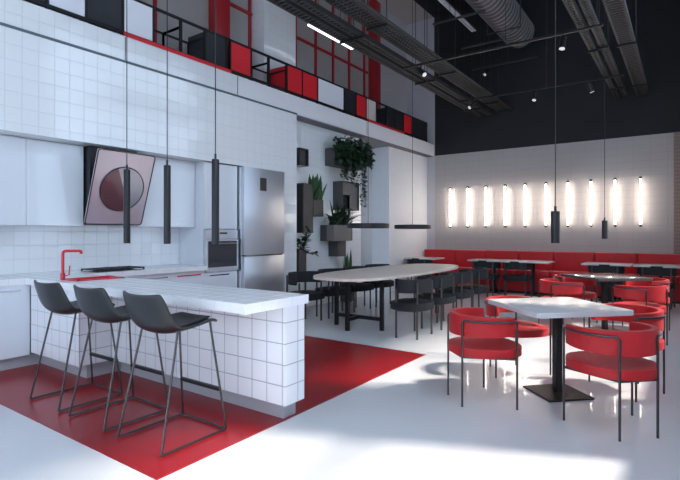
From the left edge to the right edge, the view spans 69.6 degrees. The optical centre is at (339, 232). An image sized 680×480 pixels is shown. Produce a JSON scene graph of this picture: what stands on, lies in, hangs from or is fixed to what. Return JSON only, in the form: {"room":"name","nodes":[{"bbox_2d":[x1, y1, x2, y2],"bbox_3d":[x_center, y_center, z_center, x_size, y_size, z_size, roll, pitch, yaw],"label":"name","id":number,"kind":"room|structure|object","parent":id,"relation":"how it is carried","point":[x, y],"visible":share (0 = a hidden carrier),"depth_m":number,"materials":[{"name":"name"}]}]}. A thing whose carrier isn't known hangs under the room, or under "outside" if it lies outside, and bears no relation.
{"room":"eatery","nodes":[
{"label":"eatery","id":0,"kind":"room"},
{"bbox_2d":[0,225,179,348],"bbox_3d":[-4.094,0.175,4.732,0.150,2.350,9.000,0,0,35],"label":"wall","id":1,"kind":"structure","parent":0,"point":[23,249],"depth_m":5.94,"materials":[{"name":"white tile"}]},
{"bbox_2d":[0,134,25,225],"bbox_3d":[-3.606,-0.539,4.987,0.348,0.918,0.600,0,0,35],"label":"upper cabinet","id":2,"kind":"object","parent":1,"relation":"attached to","point":[12,148],"visible":1,"depth_m":5.03,"materials":[{"name":"white laminate"}]},
{"bbox_2d":[20,138,82,225],"bbox_3d":[-3.260,-0.539,5.477,0.348,0.918,0.600,0,0,35],"label":"upper cabinet","id":3,"kind":"object","parent":1,"relation":"attached to","point":[54,171],"visible":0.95,"depth_m":5.36,"materials":[{"name":"white laminate"}]},
{"bbox_2d":[83,146,155,224],"bbox_3d":[-2.737,-0.546,5.818,0.802,0.899,0.704,0,0,35],"label":"hood","id":4,"kind":"object","parent":1,"relation":"attached to","point":[103,168],"visible":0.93,"depth_m":5.62,"materials":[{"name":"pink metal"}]},
{"bbox_2d":[122,157,165,226],"bbox_3d":[-2.579,-0.539,6.441,0.348,0.918,0.420,0,0,35],"label":"upper cabinet","id":5,"kind":"object","parent":1,"relation":"attached to","point":[153,216],"visible":0.47,"depth_m":6.39,"materials":[{"name":"white laminate"}]},
{"bbox_2d":[165,158,194,226],"bbox_3d":[-2.320,-0.539,6.806,0.348,0.918,0.475,0,0,35],"label":"upper cabinet","id":6,"kind":"object","parent":1,"relation":"attached to","point":[182,172],"visible":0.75,"depth_m":6.72,"materials":[{"name":"white laminate"}]},
{"bbox_2d":[0,25,296,173],"bbox_3d":[-4.500,-1.510,5.240,2.600,1.020,9.360,0,0,35],"label":"wall","id":7,"kind":"structure","parent":0,"point":[51,91],"depth_m":5.75,"materials":[{"name":"white tile"}]},
{"bbox_2d":[0,0,236,94],"bbox_3d":[-4.887,-2.170,4.693,2.600,0.300,8.020,0,0,35],"label":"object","id":8,"kind":"structure","parent":7,"relation":"attached to","point":[22,14],"depth_m":5.58,"materials":[{"name":"white paint"}]},
{"bbox_2d":[23,0,426,141],"bbox_3d":[-2.083,-2.575,6.770,0.420,0.510,14.450,0,0,35],"label":"railing","id":9,"kind":"object","parent":8,"relation":"on","point":[233,57],"visible":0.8,"depth_m":7.15,"materials":[{"name":"black metal"}]},
{"bbox_2d":[0,22,296,114],"bbox_3d":[-3.437,-2.020,4.488,0.024,0.024,9.360,0,0,35],"label":"trim","id":10,"kind":"structure","parent":7,"relation":"attached to","point":[1,23],"depth_m":5.76,"materials":[{"name":"grey metal"}]},
{"bbox_2d":[238,76,433,155],"bbox_3d":[-0.586,-2.170,10.776,2.600,0.300,6.880,0,0,35],"label":"trim","id":11,"kind":"structure","parent":7,"relation":"attached to","point":[247,88],"depth_m":8.98,"materials":[{"name":"white paint"}]},
{"bbox_2d":[252,0,295,85],"bbox_3d":[-1.211,-3.985,8.897,0.350,3.330,0.830,0,0,35],"label":"pier","id":12,"kind":"object","parent":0,"point":[273,27],"visible":0.44,"depth_m":8.62,"materials":[{"name":"white paint"}]},
{"bbox_2d":[282,172,296,291],"bbox_3d":[-1.147,0.175,8.380,0.750,2.350,0.360,0,0,35],"label":"wall column","id":13,"kind":"structure","parent":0,"point":[290,180],"depth_m":8.18,"materials":[{"name":"white tile"}]},
{"bbox_2d":[297,121,360,306],"bbox_3d":[-0.327,-0.335,9.497,0.200,3.370,2.410,0,0,35],"label":"wall","id":14,"kind":"structure","parent":0,"point":[316,139],"depth_m":9.34,"materials":[{"name":"white paint"}]},
{"bbox_2d":[297,147,308,166],"bbox_3d":[-0.717,-1.320,8.572,0.230,0.300,0.250,0,0,35],"label":"wall box","id":15,"kind":"object","parent":14,"relation":"attached to","point":[302,154],"visible":0.64,"depth_m":8.56,"materials":[{"name":"grey"}]},
{"bbox_2d":[297,183,312,232],"bbox_3d":[-0.649,-0.435,8.669,0.230,0.870,0.274,0,0,35],"label":"wall box","id":16,"kind":"object","parent":14,"relation":"attached to","point":[304,190],"visible":0.78,"depth_m":8.55,"materials":[{"name":"grey metal"}]},
{"bbox_2d":[297,226,318,270],"bbox_3d":[-0.629,0.322,8.533,0.419,0.896,0.474,0,0,35],"label":"potted plant","id":17,"kind":"object","parent":14,"relation":"attached to","point":[301,253],"visible":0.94,"depth_m":8.46,"materials":[{"name":"green plant"}]},
{"bbox_2d":[308,174,326,216],"bbox_3d":[-0.436,-0.680,8.843,0.376,0.759,0.361,0,0,35],"label":"potted plant","id":18,"kind":"object","parent":14,"relation":"attached to","point":[318,194],"visible":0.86,"depth_m":8.78,"materials":[{"name":"green plant"}]},
{"bbox_2d":[320,225,351,240],"bbox_3d":[-0.062,0.000,9.542,0.180,0.300,0.830,0,0,35],"label":"wall box","id":19,"kind":"object","parent":14,"relation":"attached to","point":[323,228],"visible":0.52,"depth_m":9.21,"materials":[{"name":"grey metal"}]},
{"bbox_2d":[323,200,366,240],"bbox_3d":[0.153,-0.236,9.195,0.616,0.773,1.364,0,0,35],"label":"potted plant","id":20,"kind":"object","parent":19,"relation":"in","point":[337,230],"visible":0.99,"depth_m":9.17,"materials":[{"name":"green plant"}]},
{"bbox_2d":[328,241,345,256],"bbox_3d":[-0.053,0.301,9.511,0.230,0.298,0.270,0,0,35],"label":"wall box","id":21,"kind":"object","parent":14,"relation":"attached to","point":[335,248],"visible":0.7,"depth_m":9.41,"materials":[{"name":"grey metal"}]},
{"bbox_2d":[333,181,358,210],"bbox_3d":[0.126,-0.730,9.764,0.230,0.560,0.590,0,0,35],"label":"wall box","id":22,"kind":"object","parent":14,"relation":"attached to","point":[345,193],"visible":0.84,"depth_m":9.66,"materials":[{"name":"grey metal"}]},
{"bbox_2d":[325,135,376,206],"bbox_3d":[0.257,-1.195,9.664,0.560,1.354,1.406,0,0,35],"label":"trailing plant","id":23,"kind":"object","parent":14,"relation":"attached to","point":[349,155],"visible":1,"depth_m":9.45,"materials":[{"name":"green plant"}]},
{"bbox_2d":[0,282,679,479],"bbox_3d":[-0.472,1.450,5.784,8.950,0.200,15.300,0,0,35],"label":"floor","id":24,"kind":"structure","parent":0,"point":[402,423],"depth_m":3.34,"materials":[{"name":"white concrete"}]},
{"bbox_2d":[132,273,171,281],"bbox_3d":[-2.557,0.932,6.272,0.562,0.836,0.570,0,0,35],"label":"base cabinet","id":25,"kind":"object","parent":24,"relation":"on","point":[168,276],"visible":0.14,"depth_m":6.17,"materials":[{"name":"white laminate"}]},
{"bbox_2d":[172,271,204,284],"bbox_3d":[-2.242,0.932,6.717,0.562,0.836,0.520,0,0,35],"label":"base cabinet","id":26,"kind":"object","parent":24,"relation":"on","point":[194,277],"visible":0.16,"depth_m":6.58,"materials":[{"name":"white laminate"}]},
{"bbox_2d":[180,161,236,287],"bbox_3d":[-1.922,0.176,7.195,0.550,2.348,0.610,0,0,35],"label":"tall cabinet","id":27,"kind":"object","parent":24,"relation":"on","point":[192,239],"visible":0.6,"depth_m":6.98,"materials":[{"name":"white laminate"}]},
{"bbox_2d":[204,229,237,272],"bbox_3d":[-1.847,0.254,7.142,0.496,0.608,0.598,0,0,35],"label":"oven","id":28,"kind":"object","parent":27,"relation":"in","point":[222,257],"visible":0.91,"depth_m":7.02,"materials":[{"name":"silver metal"}]},
{"bbox_2d":[0,335,425,479],"bbox_3d":[-1.389,1.348,5.013,3.343,0.004,3.377,0,0,35],"label":"floor mat","id":29,"kind":"object","parent":24,"relation":"on","point":[332,368],"visible":0.55,"depth_m":3.77,"materials":[{"name":"red carpet"}]},
{"bbox_2d":[0,285,39,370],"bbox_3d":[-3.513,0.932,4.885,0.602,0.836,0.760,0,0,35],"label":"base cabinet","id":30,"kind":"object","parent":29,"relation":"on","point":[15,351],"visible":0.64,"depth_m":4.83,"materials":[{"name":"white laminate"}]},
{"bbox_2d":[29,280,122,411],"bbox_3d":[-2.159,0.858,3.996,0.486,0.968,0.544,0,0,35],"label":"bar stool","id":31,"kind":"object","parent":29,"relation":"on","point":[52,296],"visible":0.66,"depth_m":3.80,"materials":[{"name":"grey"}]},
{"bbox_2d":[68,284,169,431],"bbox_3d":[-1.645,0.858,3.632,0.486,0.968,0.544,0,0,35],"label":"bar stool","id":32,"kind":"object","parent":29,"relation":"on","point":[96,304],"visible":0.82,"depth_m":3.44,"materials":[{"name":"grey"}]},
{"bbox_2d":[115,305,128,316],"bbox_3d":[-1.655,0.508,3.617,0.386,0.243,0.459,0,0,35],"label":"cushion","id":33,"kind":"object","parent":32,"relation":"on","point":[121,310],"depth_m":3.70,"materials":[{"name":"black leather"}]},
{"bbox_2d":[25,274,308,418],"bbox_3d":[-1.717,0.898,4.259,3.198,0.896,0.627,0,0,35],"label":"kitchen island","id":34,"kind":"object","parent":29,"relation":"on","point":[258,335],"depth_m":3.84,"materials":[{"name":"white tile"}]},
{"bbox_2d":[60,249,82,278],"bbox_3d":[-2.625,0.306,4.784,0.191,0.288,0.042,0,0,-27],"label":"faucet","id":35,"kind":"object","parent":34,"relation":"on","point":[62,274],"visible":0.94,"depth_m":4.74,"materials":[{"name":"red metal"}]},
{"bbox_2d":[60,275,124,281],"bbox_3d":[-2.426,0.505,4.814,0.304,0.129,0.484,0,0,35],"label":"sink","id":36,"kind":"object","parent":34,"relation":"in","point":[106,276],"visible":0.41,"depth_m":4.85,"materials":[{"name":"red ceramic"}]},
{"bbox_2d":[72,277,111,279],"bbox_3d":[-2.426,0.510,4.814,0.256,0.120,0.436,0,0,35],"label":"basin","id":37,"kind":"object","parent":36,"relation":"in","point":[80,278],"depth_m":4.85,"materials":[{"name":"metal"}]},
{"bbox_2d":[25,274,308,314],"bbox_3d":[-1.686,0.482,4.237,3.122,0.064,0.627,0,0,35],"label":"countertop","id":38,"kind":"structure","parent":34,"relation":"on","point":[245,301],"depth_m":3.70,"materials":[{"name":"white stone"}]},
{"bbox_2d":[117,290,226,456],"bbox_3d":[-1.122,0.858,3.263,0.486,0.968,0.544,0,0,35],"label":"bar stool","id":39,"kind":"object","parent":29,"relation":"on","point":[150,313],"visible":1,"depth_m":3.11,"materials":[{"name":"black leather"}]},
{"bbox_2d":[171,312,209,326],"bbox_3d":[-1.133,0.508,3.248,0.386,0.243,0.459,0,0,35],"label":"cushion","id":40,"kind":"object","parent":39,"relation":"on","point":[183,319],"depth_m":3.30,"materials":[{"name":"black leather"}]},
{"bbox_2d":[236,166,283,291],"bbox_3d":[-1.418,0.168,7.785,0.675,2.325,0.895,0,0,35],"label":"refrigerator","id":41,"kind":"object","parent":24,"relation":"on","point":[260,192],"visible":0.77,"depth_m":7.51,"materials":[{"name":"silver metal"}]},
{"bbox_2d":[286,271,324,320],"bbox_3d":[-0.523,0.973,7.400,0.500,0.755,0.615,0,0,35],"label":"dining chair","id":42,"kind":"object","parent":24,"relation":"on","point":[292,278],"visible":0.59,"depth_m":7.51,"materials":[{"name":"black fabric"}]},
{"bbox_2d":[315,268,350,318],"bbox_3d":[-0.108,0.973,7.988,0.500,0.755,0.615,0,0,35],"label":"dining chair","id":43,"kind":"object","parent":24,"relation":"on","point":[329,290],"visible":0.51,"depth_m":7.85,"materials":[{"name":"black fabric"}]},
{"bbox_2d":[340,251,352,301],"bbox_3d":[0.132,0.828,9.643,0.300,1.045,0.300,0,0,35],"label":"potted plant","id":44,"kind":"object","parent":24,"relation":"on","point":[347,261],"visible":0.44,"depth_m":9.58,"materials":[{"name":"green plant"}]},
{"bbox_2d":[341,266,373,312],"bbox_3d":[0.308,0.973,8.576,0.500,0.755,0.615,0,0,35],"label":"dining chair","id":45,"kind":"object","parent":24,"relation":"on","point":[356,287],"visible":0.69,"depth_m":8.45,"materials":[{"name":"black fabric"}]},
{"bbox_2d":[363,264,393,306],"bbox_3d":[0.724,0.973,9.164,0.500,0.755,0.615,0,0,35],"label":"dining chair","id":46,"kind":"object","parent":24,"relation":"on","point":[387,283],"visible":0.49,"depth_m":9.06,"materials":[{"name":"black fabric"}]},
{"bbox_2d":[313,264,457,330],"bbox_3d":[0.894,0.970,7.880,1.240,0.760,3.600,0,0,35],"label":"dining table","id":47,"kind":"object","parent":24,"relation":"on","point":[380,273],"visible":0.98,"depth_m":7.09,"materials":[{"name":"white stone"}]},
{"bbox_2d":[391,276,433,339],"bbox_3d":[0.957,0.973,6.463,0.500,0.755,0.615,0,0,35],"label":"dining chair","id":48,"kind":"object","parent":24,"relation":"on","point":[423,284],"visible":1,"depth_m":6.25,"materials":[{"name":"black fabric"}]},
{"bbox_2d":[407,258,431,279],"bbox_3d":[1.897,0.973,11.690,0.615,0.755,0.500,0,0,35],"label":"dining chair","id":49,"kind":"object","parent":24,"relation":"on","point":[413,260],"visible":0.17,"depth_m":11.49,"materials":[{"name":"black fabric"}]},
{"bbox_2d":[404,257,444,288],"bbox_3d":[2.070,0.970,11.795,0.760,0.760,0.810,0,0,35],"label":"table","id":50,"kind":"object","parent":24,"relation":"on","point":[420,258],"visible":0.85,"depth_m":11.64,"materials":[{"name":"grey laminate"}]},
{"bbox_2d":[418,273,455,329],"bbox_3d":[1.390,0.973,7.076,0.500,0.755,0.615,0,0,35],"label":"dining chair","id":51,"kind":"object","parent":24,"relation":"on","point":[444,280],"visible":0.77,"depth_m":6.86,"materials":[{"name":"black fabric"}]},
{"bbox_2d":[438,270,473,320],"bbox_3d":[1.823,0.973,7.688,0.500,0.755,0.615,0,0,35],"label":"dining chair","id":52,"kind":"object","parent":24,"relation":"on","point":[463,276],"visible":0.76,"depth_m":7.49,"materials":[{"name":"black fabric"}]},
{"bbox_2d":[457,267,489,306],"bbox_3d":[2.256,0.973,8.300,0.500,0.755,0.615,0,0,35],"label":"dining chair","id":53,"kind":"object","parent":24,"relation":"on","point":[479,273],"visible":0.69,"depth_m":8.06,"materials":[{"name":"black fabric"}]},
{"bbox_2d":[447,307,521,409],"bbox_3d":[1.166,0.995,3.981,0.550,0.710,0.617,0,0,-10],"label":"barrel chair","id":54,"kind":"object","parent":24,"relation":"on","point":[480,336],"visible":1,"depth_m":3.78,"materials":[{"name":"red fabric"}]},
{"bbox_2d":[472,260,499,295],"bbox_3d":[3.204,0.973,10.766,0.615,0.755,0.500,0,0,35],"label":"dining chair","id":55,"kind":"object","parent":24,"relation":"on","point":[492,276],"visible":0.56,"depth_m":10.56,"materials":[{"name":"black fabric"}]},
{"bbox_2d":[467,259,554,296],"bbox_3d":[3.719,0.970,10.628,1.680,0.760,0.810,0,0,35],"label":"table","id":56,"kind":"object","parent":24,"relation":"on","point":[486,260],"visible":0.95,"depth_m":10.50,"materials":[{"name":"white stone"}]},
{"bbox_2d":[484,296,550,377],"bbox_3d":[1.702,0.995,4.738,0.617,0.710,0.550,0,0,-10],"label":"barrel chair","id":57,"kind":"object","parent":24,"relation":"on","point":[526,329],"visible":0.44,"depth_m":4.62,"materials":[{"name":"red fabric"}]},
{"bbox_2d":[503,261,532,296],"bbox_3d":[3.759,0.973,10.373,0.615,0.755,0.500,0,0,35],"label":"dining chair","id":58,"kind":"object","parent":24,"relation":"on","point":[512,265],"visible":0.97,"depth_m":10.18,"materials":[{"name":"black fabric"}]},
{"bbox_2d":[424,249,679,303],"bbox_3d":[4.574,0.885,10.920,5.980,0.930,0.615,0,0,35],"label":"banquette","id":59,"kind":"object","parent":24,"relation":"on","point":[565,262],"visible":0.38,"depth_m":10.85,"materials":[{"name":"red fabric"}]},
{"bbox_2d":[488,297,633,402],"bbox_3d":[1.780,0.970,4.050,0.810,0.760,0.810,0,0,-10],"label":"square table","id":60,"kind":"object","parent":24,"relation":"on","point":[556,308],"visible":0.99,"depth_m":4.04,"materials":[{"name":"grey laminate"}]},
{"bbox_2d":[538,279,584,334],"bbox_3d":[3.003,0.995,6.638,0.550,0.710,0.617,0,0,-10],"label":"barrel chair","id":61,"kind":"object","parent":24,"relation":"on","point":[550,286],"visible":0.52,"depth_m":6.42,"materials":[{"name":"red fabric"}]},
{"bbox_2d":[553,274,597,324],"bbox_3d":[3.538,0.995,7.396,0.617,0.710,0.550,0,0,-10],"label":"barrel chair","id":62,"kind":"object","parent":24,"relation":"on","point":[588,295],"visible":0.5,"depth_m":7.30,"materials":[{"name":"red fabric"}]},
{"bbox_2d":[588,264,623,301],"bbox_3d":[5.114,0.973,9.415,0.615,0.755,0.500,0,0,35],"label":"dining chair","id":63,"kind":"object","parent":24,"relation":"on","point":[601,268],"visible":0.43,"depth_m":9.20,"materials":[{"name":"black fabric"}]},
{"bbox_2d":[561,273,652,330],"bbox_3d":[3.666,0.970,6.777,0.810,0.760,0.810,0,0,-10],"label":"square table","id":64,"kind":"object","parent":24,"relation":"on","point":[604,278],"visible":0.91,"depth_m":6.75,"materials":[{"name":"white stone"}]},
{"bbox_2d":[581,262,633,301],"bbox_3d":[5.233,0.970,9.557,0.830,0.760,0.810,0,0,35],"label":"table","id":65,"kind":"object","parent":24,"relation":"on","point":[585,263],"visible":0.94,"depth_m":9.46,"materials":[{"name":"grey laminate"}]},
{"bbox_2d":[563,321,661,441],"bbox_3d":[1.911,0.995,3.436,0.617,0.710,0.550,0,0,-10],"label":"barrel chair","id":66,"kind":"object","parent":24,"relation":"on","point":[617,356],"visible":1,"depth_m":3.24,"materials":[{"name":"red fabric"}]},
{"bbox_2d":[588,303,666,401],"bbox_3d":[2.455,0.995,4.206,0.550,0.710,0.617,0,0,-10],"label":"barrel chair","id":67,"kind":"object","parent":24,"relation":"on","point":[651,315],"visible":0.4,"depth_m":4.10,"materials":[{"name":"red fabric"}]},
{"bbox_2d":[612,284,668,345],"bbox_3d":[3.747,0.995,6.094,0.617,0.710,0.550,0,0,-10],"label":"barrel chair","id":68,"kind":"object","parent":24,"relation":"on","point":[654,292],"visible":0.69,"depth_m":5.88,"materials":[{"name":"red fabric"}]},
{"bbox_2d":[622,277,670,330],"bbox_3d":[4.291,0.995,6.863,0.550,0.710,0.617,0,0,-10],"label":"barrel chair","id":69,"kind":"object","parent":24,"relation":"on","point":[662,281],"visible":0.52,"depth_m":6.76,"materials":[{"name":"red"}]},
{"bbox_2d":[633,263,679,305],"bbox_3d":[5.936,0.970,9.061,0.830,0.760,0.810,0,0,35],"label":"table","id":70,"kind":"object","parent":24,"relation":"on","point":[636,264],"visible":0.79,"depth_m":8.88,"materials":[{"name":"grey laminate"}]},
{"bbox_2d":[638,266,677,308],"bbox_3d":[5.792,0.973,8.936,0.615,0.755,0.500,0,0,35],"label":"dining chair","id":71,"kind":"object","parent":24,"relation":"on","point":[653,270],"visible":0.49,"depth_m":8.73,"materials":[{"name":"black fabric"}]},
{"bbox_3d":[-4.287,0.932,3.791,0.602,0.836,0.640,0,0,35],"label":"base cabinet","id":72,"kind":"object","parent":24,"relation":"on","visible":0},
{"bbox_2d":[0,264,206,285],"bbox_3d":[-3.275,0.482,5.224,0.610,0.064,4.150,0,0,35],"label":"countertop","id":73,"kind":"structure","parent":72,"relation":"on","point":[11,279],"depth_m":5.73,"materials":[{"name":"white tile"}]},
{"bbox_2d":[81,266,144,271],"bbox_3d":[-2.742,0.434,5.926,0.360,0.032,0.610,0,0,35],"label":"gas hob","id":74,"kind":"object","parent":73,"relation":"in","point":[117,268],"visible":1,"depth_m":5.82,"materials":[{"name":"black glass"}]},
{"bbox_2d":[297,115,432,156],"bbox_3d":[-0.204,-2.010,11.333,2.560,0.020,5.530,0,0,35],"label":"ceiling","id":75,"kind":"structure","parent":0,"point":[375,143],"depth_m":10.14,"materials":[{"name":"grey paint"}]},
{"bbox_2d":[367,1,368,97],"bbox_3d":[-2.636,-3.985,7.314,0.150,3.330,14.900,0,0,35],"label":"wall","id":76,"kind":"structure","parent":0,"point":[368,1],"depth_m":11.89,"materials":[{"name":"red paint"}]},
{"bbox_2d":[141,0,251,79],"bbox_3d":[-3.053,-3.985,6.538,0.065,3.330,5.150,0,0,35],"label":"window","id":77,"kind":"structure","parent":76,"relation":"in","point":[194,11],"depth_m":7.63,"materials":[{"name":"red glass"}]},
{"bbox_2d":[209,0,229,41],"bbox_3d":[-1.957,-3.985,7.936,0.200,3.330,0.300,0,0,35],"label":"trim","id":78,"kind":"structure","parent":76,"relation":"attached to","point":[222,6],"depth_m":7.84,"materials":[{"name":"red metal"}]},
{"bbox_2d":[296,0,367,96],"bbox_3d":[-0.215,-3.985,10.551,0.065,3.330,3.020,0,0,35],"label":"window","id":79,"kind":"structure","parent":76,"relation":"in","point":[317,54],"depth_m":10.59,"materials":[{"name":"grey glass"}]},
{"bbox_2d":[369,0,380,108],"bbox_3d":[0.848,-3.985,11.954,0.180,3.330,0.300,0,0,35],"label":"trim","id":80,"kind":"structure","parent":76,"relation":"attached to","point":[374,66],"depth_m":11.85,"materials":[{"name":"red metal"}]},
{"bbox_2d":[381,6,406,113],"bbox_3d":[1.349,-3.985,12.733,0.100,3.330,1.450,0,0,35],"label":"wall","id":81,"kind":"structure","parent":0,"point":[393,84],"depth_m":12.70,"materials":[{"name":"grey paint"}]},
{"bbox_2d":[372,146,426,290],"bbox_3d":[1.527,-0.335,12.258,0.460,3.370,2.020,0,0,35],"label":"wall","id":82,"kind":"structure","parent":0,"point":[392,168],"depth_m":11.59,"materials":[{"name":"white paint"}]},
{"bbox_2d":[368,0,470,24],"bbox_3d":[-0.472,-5.725,5.784,8.950,0.150,15.300,0,0,35],"label":"ceiling","id":83,"kind":"structure","parent":0,"point":[401,9],"depth_m":12.31,"materials":[{"name":"grey paint"}]},
{"bbox_2d":[123,0,129,242],"bbox_3d":[-1.835,-2.781,4.212,0.055,5.738,0.055,0,0,35],"label":"pendant lamp","id":84,"kind":"object","parent":83,"relation":"hanging from","point":[126,172],"visible":1,"depth_m":4.20,"materials":[{"name":"black metal"}]},
{"bbox_2d":[164,0,170,243],"bbox_3d":[-1.395,-2.781,3.950,0.055,5.738,0.055,0,0,35],"label":"pendant lamp","id":85,"kind":"object","parent":83,"relation":"hanging from","point":[167,168],"visible":1,"depth_m":3.93,"materials":[{"name":"black metal"}]},
{"bbox_2d":[212,0,218,244],"bbox_3d":[-0.924,-2.781,3.630,0.055,5.738,0.055,0,0,35],"label":"pendant lamp","id":86,"kind":"object","parent":83,"relation":"hanging from","point":[215,162],"visible":1,"depth_m":3.61,"materials":[{"name":"black metal"}]},
{"bbox_2d":[307,0,352,49],"bbox_3d":[-0.150,-4.610,8.967,0.060,2.080,1.390,0,0,35],"label":"lamp","id":87,"kind":"object","parent":83,"relation":"hanging from","point":[309,25],"visible":0.43,"depth_m":8.85,"materials":[{"name":"grey plastic"}]},
{"bbox_2d":[307,24,352,49],"bbox_3d":[-0.150,-3.585,8.967,0.054,0.030,1.350,0,0,35],"label":"diffuser","id":88,"kind":"object","parent":87,"relation":"attached to","point":[309,25],"depth_m":8.85,"materials":[{"name":"white plastic"}]},
{"bbox_2d":[347,223,388,227],"bbox_3d":[0.414,-2.860,7.202,0.620,5.580,0.620,0,0,35],"label":"lamp","id":89,"kind":"object","parent":83,"relation":"hanging from","point":[349,225],"visible":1,"depth_m":6.93,"materials":[{"name":"black metal"}]},
{"bbox_2d":[267,0,483,116],"bbox_3d":[0.979,-4.245,8.555,0.210,2.810,8.700,0,0,35],"label":"cable tray","id":90,"kind":"object","parent":83,"relation":"hanging from","point":[289,6],"visible":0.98,"depth_m":7.70,"materials":[{"name":"grey metal"}]},
{"bbox_2d":[291,0,492,115],"bbox_3d":[1.159,-4.245,8.428,0.170,2.810,8.700,0,0,35],"label":"cable tray","id":91,"kind":"object","parent":83,"relation":"hanging from","point":[311,6],"visible":0.9,"depth_m":7.61,"materials":[{"name":"grey metal"}]},
{"bbox_2d":[394,0,430,228],"bbox_3d":[1.240,-2.860,8.370,0.620,5.580,0.620,0,0,35],"label":"lamp","id":92,"kind":"object","parent":83,"relation":"hanging from","point":[412,226],"visible":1,"depth_m":8.37,"materials":[{"name":"black metal"}]},
{"bbox_2d":[324,0,508,110],"bbox_3d":[1.420,-4.285,8.243,0.340,2.730,8.700,0,0,35],"label":"cable tray","id":93,"kind":"object","parent":83,"relation":"hanging from","point":[384,30],"visible":0.97,"depth_m":7.75,"materials":[{"name":"grey metal"}]},
{"bbox_2d":[438,0,475,31],"bbox_3d":[1.223,-4.975,8.137,0.100,1.350,5.700,0,0,35],"label":"lamp","id":94,"kind":"object","parent":83,"relation":"hanging from","point":[445,3],"visible":1,"depth_m":9.63,"materials":[{"name":"grey metal"}]},
{"bbox_2d":[433,0,484,25],"bbox_3d":[2.122,-4.750,8.787,0.976,1.800,0.034,0,0,35],"label":"track","id":95,"kind":"object","parent":83,"relation":"hanging from","point":[480,11],"visible":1,"depth_m":8.76,"materials":[{"name":"grey metal"}]},
{"bbox_2d":[461,38,502,49],"bbox_3d":[2.896,-4.750,10.016,0.874,1.800,0.034,0,0,35],"label":"track","id":96,"kind":"object","parent":83,"relation":"hanging from","point":[501,39],"visible":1,"depth_m":9.99,"materials":[{"name":"grey metal"}]},
{"bbox_2d":[465,0,535,48],"bbox_3d":[1.893,-4.785,7.700,0.660,1.730,6.760,0,0,35],"label":"ventilation duct","id":97,"kind":"object","parent":83,"relation":"hanging from","point":[519,27],"visible":0.91,"depth_m":9.31,"materials":[{"name":"grey metal"}]},
{"bbox_2d":[510,21,535,48],"bbox_3d":[3.827,-4.250,10.435,0.640,0.640,0.060,0,0,35],"label":"grille","id":98,"kind":"object","parent":97,"relation":"attached to","point":[533,34],"depth_m":10.32,"materials":[{"name":"black metal"}]},
{"bbox_2d":[402,0,602,69],"bbox_3d":[2.292,-4.215,7.442,3.032,2.870,0.034,0,0,35],"label":"track","id":99,"kind":"object","parent":83,"relation":"hanging from","point":[601,24],"visible":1,"depth_m":7.31,"materials":[{"name":"black metal"}]},
{"bbox_2d":[559,34,566,50],"bbox_3d":[3.121,-2.671,6.853,0.119,0.217,0.084,0,0,-28],"label":"spotlight","id":100,"kind":"object","parent":99,"relation":"hanging from","point":[563,38],"visible":1,"depth_m":6.82,"materials":[{"name":"black metal"}]},
{"bbox_2d":[472,56,536,70],"bbox_3d":[3.788,-4.735,11.039,1.667,1.830,0.034,0,0,35],"label":"track","id":101,"kind":"object","parent":83,"relation":"hanging from","point":[536,56],"visible":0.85,"depth_m":11.06,"materials":[{"name":"grey metal"}]},
{"bbox_2d":[459,74,623,102],"bbox_3d":[3.791,-4.220,9.567,3.060,2.860,0.034,0,0,35],"label":"track","id":102,"kind":"object","parent":83,"relation":"hanging from","point":[619,75],"visible":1,"depth_m":9.45,"materials":[{"name":"black metal"}]},
{"bbox_2d":[551,0,559,242],"bbox_3d":[1.817,-2.783,4.128,0.070,5.735,0.070,0,0,35],"label":"pendant lamp","id":103,"kind":"object","parent":83,"relation":"hanging from","point":[555,215],"visible":1,"depth_m":4.11,"materials":[{"name":"black metal"}]},
{"bbox_2d":[562,0,619,98],"bbox_3d":[4.051,-4.235,7.790,0.140,2.830,6.400,0,0,35],"label":"cable tray","id":104,"kind":"object","parent":83,"relation":"hanging from","point":[578,20],"visible":0.95,"depth_m":7.55,"materials":[{"name":"grey metal"}]},
{"bbox_2d":[578,0,627,96],"bbox_3d":[4.174,-4.245,7.704,0.140,2.810,6.400,0,0,35],"label":"cable tray","id":105,"kind":"object","parent":83,"relation":"hanging from","point":[591,17],"visible":0.92,"depth_m":7.50,"materials":[{"name":"grey metal"}]},
{"bbox_2d":[602,7,607,238],"bbox_3d":[3.666,-2.784,6.777,0.072,5.732,0.072,0,0,35],"label":"pendant lamp","id":106,"kind":"object","parent":83,"relation":"hanging from","point":[604,222],"visible":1,"depth_m":6.78,"materials":[{"name":"black metal"}]},
{"bbox_2d":[602,0,648,95],"bbox_3d":[4.427,-4.235,7.525,0.260,2.830,6.400,0,0,35],"label":"cable tray","id":107,"kind":"object","parent":83,"relation":"hanging from","point":[637,75],"visible":1,"depth_m":7.29,"materials":[{"name":"grey metal"}]},
{"bbox_2d":[361,0,679,274],"bbox_3d":[3.878,-2.150,11.936,8.950,7.000,0.230,0,0,35],"label":"wall","id":108,"kind":"structure","parent":0,"point":[579,112],"depth_m":11.15,"materials":[{"name":"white paint"}]},
{"bbox_2d":[357,0,513,110],"bbox_3d":[1.616,-2.930,8.104,0.036,0.036,8.700,0,0,35],"label":"pipe","id":109,"kind":"object","parent":108,"relation":"attached to","point":[360,1],"visible":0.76,"depth_m":7.61,"materials":[{"name":"grey metal"}]},
{"bbox_2d":[590,179,591,226],"bbox_3d":[5.454,-0.645,10.623,0.050,1.030,0.155,0,0,35],"label":"wall lamp","id":110,"kind":"object","parent":108,"relation":"attached to","point":[590,179],"visible":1,"depth_m":10.57,"materials":[{"name":"white"}]},
{"bbox_2d":[614,178,615,226],"bbox_3d":[5.829,-0.645,10.358,0.050,1.030,0.155,0,0,35],"label":"wall lamp","id":111,"kind":"object","parent":108,"relation":"attached to","point":[614,178],"visible":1,"depth_m":10.30,"materials":[{"name":"white"}]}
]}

